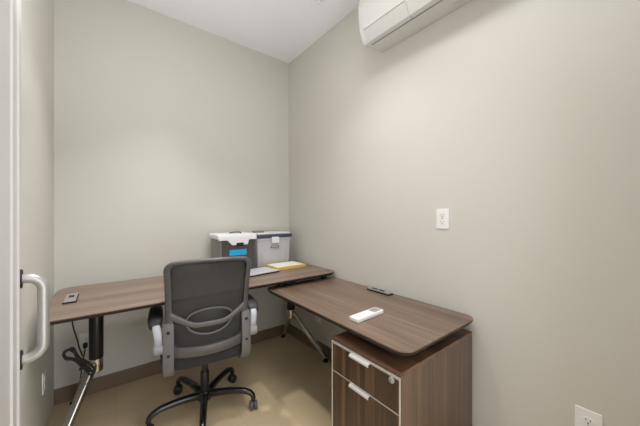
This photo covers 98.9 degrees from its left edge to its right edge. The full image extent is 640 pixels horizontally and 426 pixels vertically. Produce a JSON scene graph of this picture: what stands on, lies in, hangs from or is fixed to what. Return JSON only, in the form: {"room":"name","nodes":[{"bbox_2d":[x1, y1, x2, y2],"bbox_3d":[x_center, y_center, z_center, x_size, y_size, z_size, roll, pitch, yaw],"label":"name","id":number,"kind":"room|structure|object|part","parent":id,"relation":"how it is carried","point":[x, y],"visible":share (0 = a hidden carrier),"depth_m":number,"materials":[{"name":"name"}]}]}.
{"room":"small office","nodes":[
{"label":"small office","id":0,"kind":"room"},
{"bbox_2d":[21,0,53,425],"bbox_3d":[-0.744,-0.165,0.422,0.100,2.830,3.378,0,0,-38],"label":"wall","id":1,"kind":"structure","parent":0,"point":[37,16],"depth_m":1.33,"materials":[{"name":"paint"}]},
{"bbox_2d":[0,0,49,425],"bbox_3d":[-0.458,0.204,0.378,0.097,2.068,0.962,0,0,-43],"label":"door","id":2,"kind":"structure","parent":1,"relation":"in","point":[12,278],"depth_m":0.58,"materials":[{"name":"grey"}]},
{"bbox_2d":[20,350,22,369],"bbox_3d":[-0.765,0.375,0.700,0.005,0.048,0.048,0,0,-43],"label":"washer","id":3,"kind":"object","parent":2,"relation":"in","point":[21,351],"depth_m":0.69,"materials":[{"name":"black"}]},
{"bbox_2d":[20,269,22,287],"bbox_3d":[-0.765,0.167,0.700,0.005,0.048,0.048,0,0,-43],"label":"washer","id":4,"kind":"object","parent":2,"relation":"in","point":[21,270],"depth_m":0.69,"materials":[{"name":"black"}]},
{"bbox_3d":[-0.747,0.271,0.718,0.055,0.232,0.024,0,0,-43],"label":"pull handle","id":5,"kind":"part","parent":2,"relation":"part of","materials":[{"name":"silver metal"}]},
{"bbox_2d":[42,368,45,394],"bbox_3d":[-1.503,0.915,1.492,0.009,0.114,0.074,0,0,-38],"label":"wall outlet","id":6,"kind":"object","parent":1,"relation":"attached to","point":[44,371],"visible":1,"depth_m":1.48,"materials":[{"name":"white plastic"}]},
{"bbox_2d":[54,0,288,388],"bbox_3d":[-1.064,-0.165,2.373,1.983,2.830,0.100,0,0,-38],"label":"wall","id":7,"kind":"structure","parent":0,"point":[170,134],"depth_m":2.10,"materials":[{"name":"paint"}]},
{"bbox_2d":[79,332,88,350],"bbox_3d":[-1.608,0.878,1.883,0.074,0.114,0.009,0,0,-38],"label":"wall outlet","id":8,"kind":"object","parent":7,"relation":"attached to","point":[83,338],"visible":0.51,"depth_m":1.87,"materials":[{"name":"white plastic"}]},
{"bbox_2d":[54,324,287,405],"bbox_3d":[-1.030,1.200,2.329,1.783,0.100,0.012,0,0,-38],"label":"baseboard","id":9,"kind":"structure","parent":7,"relation":"attached to","point":[63,394],"depth_m":2.01,"materials":[{"name":"plastic"}]},
{"bbox_2d":[48,333,331,425],"bbox_3d":[-0.030,1.290,1.038,1.983,0.080,3.478,0,0,-38],"label":"floor","id":10,"kind":"structure","parent":0,"point":[290,381],"depth_m":1.86,"materials":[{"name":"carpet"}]},
{"bbox_2d":[50,260,333,425],"bbox_3d":[-0.774,0.863,2.014,1.741,0.775,0.756,0,0,-38],"label":"desk","id":11,"kind":"object","parent":10,"relation":"on","point":[94,302],"visible":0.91,"depth_m":1.60,"materials":[{"name":"brown wood"}]},
{"bbox_2d":[62,293,78,303],"bbox_3d":[-1.381,0.468,1.517,0.056,0.013,0.180,0,0,-38],"label":"power outlet","id":12,"kind":"object","parent":11,"relation":"on","point":[70,298],"visible":1,"depth_m":1.49,"materials":[{"name":"grey plastic"}]},
{"bbox_2d":[62,321,95,383],"bbox_3d":[-1.383,0.799,1.602,0.127,0.595,0.713,0,0,-38],"label":"power cable","id":13,"kind":"object","parent":11,"relation":"hanging from","point":[84,364],"visible":0.98,"depth_m":1.36,"materials":[{"name":"black plastic"}]},
{"bbox_3d":[-1.185,0.606,1.335,0.010,0.210,0.061,0,0,6],"label":"drop cord","id":14,"kind":"part","parent":13,"relation":"part of","materials":[{"name":"black plastic"}]},
{"bbox_3d":[-1.193,0.739,1.358,0.033,0.175,0.128,0,0,41],"label":"coiled cord","id":15,"kind":"part","parent":13,"relation":"part of","materials":[{"name":"black plastic"}]},
{"bbox_3d":[-1.397,0.952,1.620,0.043,0.288,0.643,0,0,-43],"label":"tail cord","id":16,"kind":"part","parent":13,"relation":"part of","materials":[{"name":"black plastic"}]},
{"bbox_2d":[209,231,256,268],"bbox_3d":[-0.734,0.313,2.308,0.324,0.324,0.262,0,0,-38],"label":"file box","id":17,"kind":"object","parent":11,"relation":"on","point":[232,244],"visible":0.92,"depth_m":2.22,"materials":[{"name":"grey plastic"}]},
{"bbox_3d":[-0.737,0.187,2.311,0.324,0.040,0.254,0,0,-38],"label":"lid","id":18,"kind":"part","parent":17,"relation":"part of","materials":[{"name":"white plastic"}]},
{"bbox_3d":[-0.664,0.344,2.230,0.276,0.262,0.015,0,0,-38],"label":"panel","id":19,"kind":"part","parent":17,"relation":"part of","materials":[{"name":"grey plastic"}]},
{"bbox_2d":[250,267,278,276],"bbox_3d":[-0.492,0.466,2.203,0.200,0.016,0.270,0,0,44],"label":"paper stack","id":20,"kind":"object","parent":11,"relation":"on","point":[254,272],"visible":0.74,"depth_m":2.18,"materials":[{"name":"white paper"}]},
{"bbox_2d":[249,231,291,266],"bbox_3d":[-0.473,0.325,2.600,0.367,0.300,0.223,0,0,-38],"label":"file box","id":21,"kind":"object","parent":11,"relation":"on","point":[271,247],"visible":0.88,"depth_m":2.51,"materials":[{"name":"grey"}]},
{"bbox_3d":[-0.476,0.207,2.604,0.367,0.032,0.213,0,0,-38],"label":"lid","id":22,"kind":"part","parent":21,"relation":"part of","materials":[{"name":"grey plastic"}]},
{"bbox_2d":[265,261,305,269],"bbox_3d":[-0.309,0.463,2.449,0.300,0.024,0.210,0,0,-40],"label":"stack","id":23,"kind":"object","parent":11,"relation":"on","point":[291,264],"visible":0.87,"depth_m":2.41,"materials":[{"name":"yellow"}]},
{"bbox_2d":[145,256,257,425],"bbox_3d":[-0.737,0.745,1.712,0.637,1.010,0.634,0,0,-30],"label":"office chair","id":24,"kind":"object","parent":10,"relation":"on","point":[211,314],"visible":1,"depth_m":1.53,"materials":[{"name":"grey fabric"}]},
{"bbox_3d":[-0.868,1.147,1.630,0.293,0.079,0.046,0,0,-38],"label":"leg","id":25,"kind":"part","parent":24,"relation":"part of","materials":[{"name":"black metal"}]},
{"bbox_3d":[-0.878,1.147,1.828,0.293,0.079,0.046,0,0,32],"label":"leg","id":26,"kind":"part","parent":24,"relation":"part of","materials":[{"name":"black metal"}]},
{"bbox_3d":[-0.746,0.827,1.762,0.490,0.121,0.470,0,0,-30],"label":"seat","id":27,"kind":"part","parent":24,"relation":"part of","materials":[{"name":"fabric"}]},
{"bbox_3d":[-0.673,1.147,1.573,0.046,0.079,0.293,0,0,-20],"label":"leg","id":28,"kind":"part","parent":24,"relation":"part of","materials":[{"name":"black metal"}]},
{"bbox_3d":[-0.615,0.515,1.532,0.456,0.550,0.173,0,0,-30],"label":"frame","id":29,"kind":"part","parent":24,"relation":"part of","materials":[{"name":"grey plastic"}]},
{"bbox_3d":[-0.618,0.506,1.538,0.410,0.488,0.127,0,0,-30],"label":"panel","id":30,"kind":"part","parent":24,"relation":"part of","materials":[{"name":"grey fabric"}]},
{"bbox_3d":[-0.683,1.147,1.902,0.046,0.079,0.293,0,0,16],"label":"leg","id":31,"kind":"part","parent":24,"relation":"part of","materials":[{"name":"black"}]},
{"bbox_3d":[-0.558,1.147,1.747,0.293,0.079,0.046,0,0,-4],"label":"leg","id":32,"kind":"part","parent":24,"relation":"part of","materials":[{"name":"black metal"}]},
{"bbox_2d":[332,329,471,425],"bbox_3d":[0.415,0.930,1.382,0.627,0.640,0.404,0,0,-38],"label":"file cabinet","id":33,"kind":"object","parent":10,"relation":"on","point":[372,385],"visible":0.93,"depth_m":1.21,"materials":[{"name":"brown wood"}]},
{"bbox_3d":[0.173,0.778,1.201,0.023,0.014,0.116,0,0,-38],"label":"tab pull","id":34,"kind":"part","parent":33,"relation":"part of","materials":[{"name":"silver metal"}]},
{"bbox_3d":[0.173,0.642,1.201,0.023,0.014,0.116,0,0,-38],"label":"tab pull","id":35,"kind":"part","parent":33,"relation":"part of","materials":[{"name":"silver metal"}]},
{"bbox_3d":[0.191,0.998,1.208,0.019,0.444,0.388,0,0,-38],"label":"drawer","id":36,"kind":"part","parent":33,"relation":"part of","materials":[{"name":"brown wood"}]},
{"bbox_3d":[0.191,0.706,1.208,0.019,0.131,0.388,0,0,-38],"label":"drawer","id":37,"kind":"part","parent":33,"relation":"part of","materials":[{"name":"brown wood"}]},
{"bbox_3d":[0.183,0.939,1.202,0.003,0.622,0.404,0,0,-38],"label":"edge trim","id":38,"kind":"part","parent":33,"relation":"part of","materials":[{"name":"silver metal"}]},
{"bbox_2d":[268,276,472,355],"bbox_3d":[0.204,0.555,1.677,0.607,0.111,1.178,0,0,-38],"label":"desk","id":39,"kind":"object","parent":33,"relation":"on","point":[406,326],"visible":0.82,"depth_m":1.47,"materials":[{"name":"brown wood"}]},
{"bbox_2d":[350,307,382,322],"bbox_3d":[0.242,0.520,1.410,0.208,0.020,0.062,0,0,-41],"label":"remote control","id":40,"kind":"object","parent":39,"relation":"on","point":[362,316],"visible":1,"depth_m":1.38,"materials":[{"name":"white plastic"}]},
{"bbox_2d":[367,287,392,295],"bbox_3d":[0.402,0.522,1.849,0.050,0.015,0.190,0,0,-38],"label":"power outlet","id":41,"kind":"object","parent":39,"relation":"on","point":[373,289],"visible":1,"depth_m":1.83,"materials":[{"name":"grey plastic"}]},
{"bbox_3d":[0.423,0.619,1.388,0.606,0.018,0.404,0,0,-38],"label":"panel","id":42,"kind":"part","parent":33,"relation":"part of","materials":[{"name":"brown wood"}]},
{"bbox_3d":[0.542,0.939,1.236,0.606,0.622,0.018,0,0,-38],"label":"panel","id":43,"kind":"part","parent":33,"relation":"part of","materials":[{"name":"brown wood"}]},
{"bbox_2d":[127,0,358,62],"bbox_3d":[-0.030,-1.620,1.038,1.983,0.080,3.478,0,0,-38],"label":"ceiling","id":44,"kind":"structure","parent":0,"point":[282,30],"depth_m":2.21,"materials":[{"name":"paint"}]},
{"bbox_2d":[289,0,639,425],"bbox_3d":[0.745,-0.165,1.575,0.100,2.830,3.378,0,0,-38],"label":"wall","id":45,"kind":"structure","parent":0,"point":[518,119],"depth_m":1.33,"materials":[{"name":"paint"}]},
{"bbox_2d":[288,323,331,361],"bbox_3d":[0.704,1.200,1.536,0.012,0.100,3.366,0,0,-38],"label":"baseboard","id":46,"kind":"structure","parent":45,"relation":"attached to","point":[297,333],"depth_m":2.62,"materials":[{"name":"plastic"}]},
{"bbox_2d":[315,315,320,322],"bbox_3d":[-0.018,0.925,2.471,0.009,0.114,0.074,0,0,-38],"label":"wall outlet","id":47,"kind":"object","parent":45,"relation":"attached to","point":[317,319],"visible":0.53,"depth_m":2.47,"materials":[{"name":"white plastic"}]},
{"bbox_2d":[358,0,471,52],"bbox_3d":[0.587,-1.247,1.498,0.244,0.321,0.820,0,0,-38],"label":"air conditioner","id":48,"kind":"object","parent":45,"relation":"attached to","point":[383,24],"visible":1,"depth_m":1.60,"materials":[{"name":"white plastic"}]},
{"bbox_3d":[0.523,-1.285,1.449,0.084,0.245,0.760,0,0,-38],"label":"panel","id":49,"kind":"part","parent":48,"relation":"part of","materials":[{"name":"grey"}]},
{"bbox_2d":[436,209,448,228],"bbox_3d":[0.694,0.029,1.551,0.009,0.114,0.074,0,0,-38],"label":"wall outlet","id":50,"kind":"object","parent":45,"relation":"attached to","point":[442,215],"visible":1,"depth_m":1.55,"materials":[{"name":"white plastic"}]},
{"bbox_2d":[575,405,602,425],"bbox_3d":[1.059,0.837,1.080,0.009,0.122,0.080,0,0,-38],"label":"wall outlet","id":51,"kind":"object","parent":45,"relation":"attached to","point":[583,417],"visible":1,"depth_m":1.08,"materials":[{"name":"white plastic"}]},
{"bbox_2d":[582,416,593,425],"bbox_3d":[1.057,0.818,1.078,0.003,0.027,0.033,0,0,-38],"label":"socket","id":52,"kind":"object","parent":51,"relation":"attached to","point":[586,420],"depth_m":1.08,"materials":[{"name":"white plastic"}]}
]}

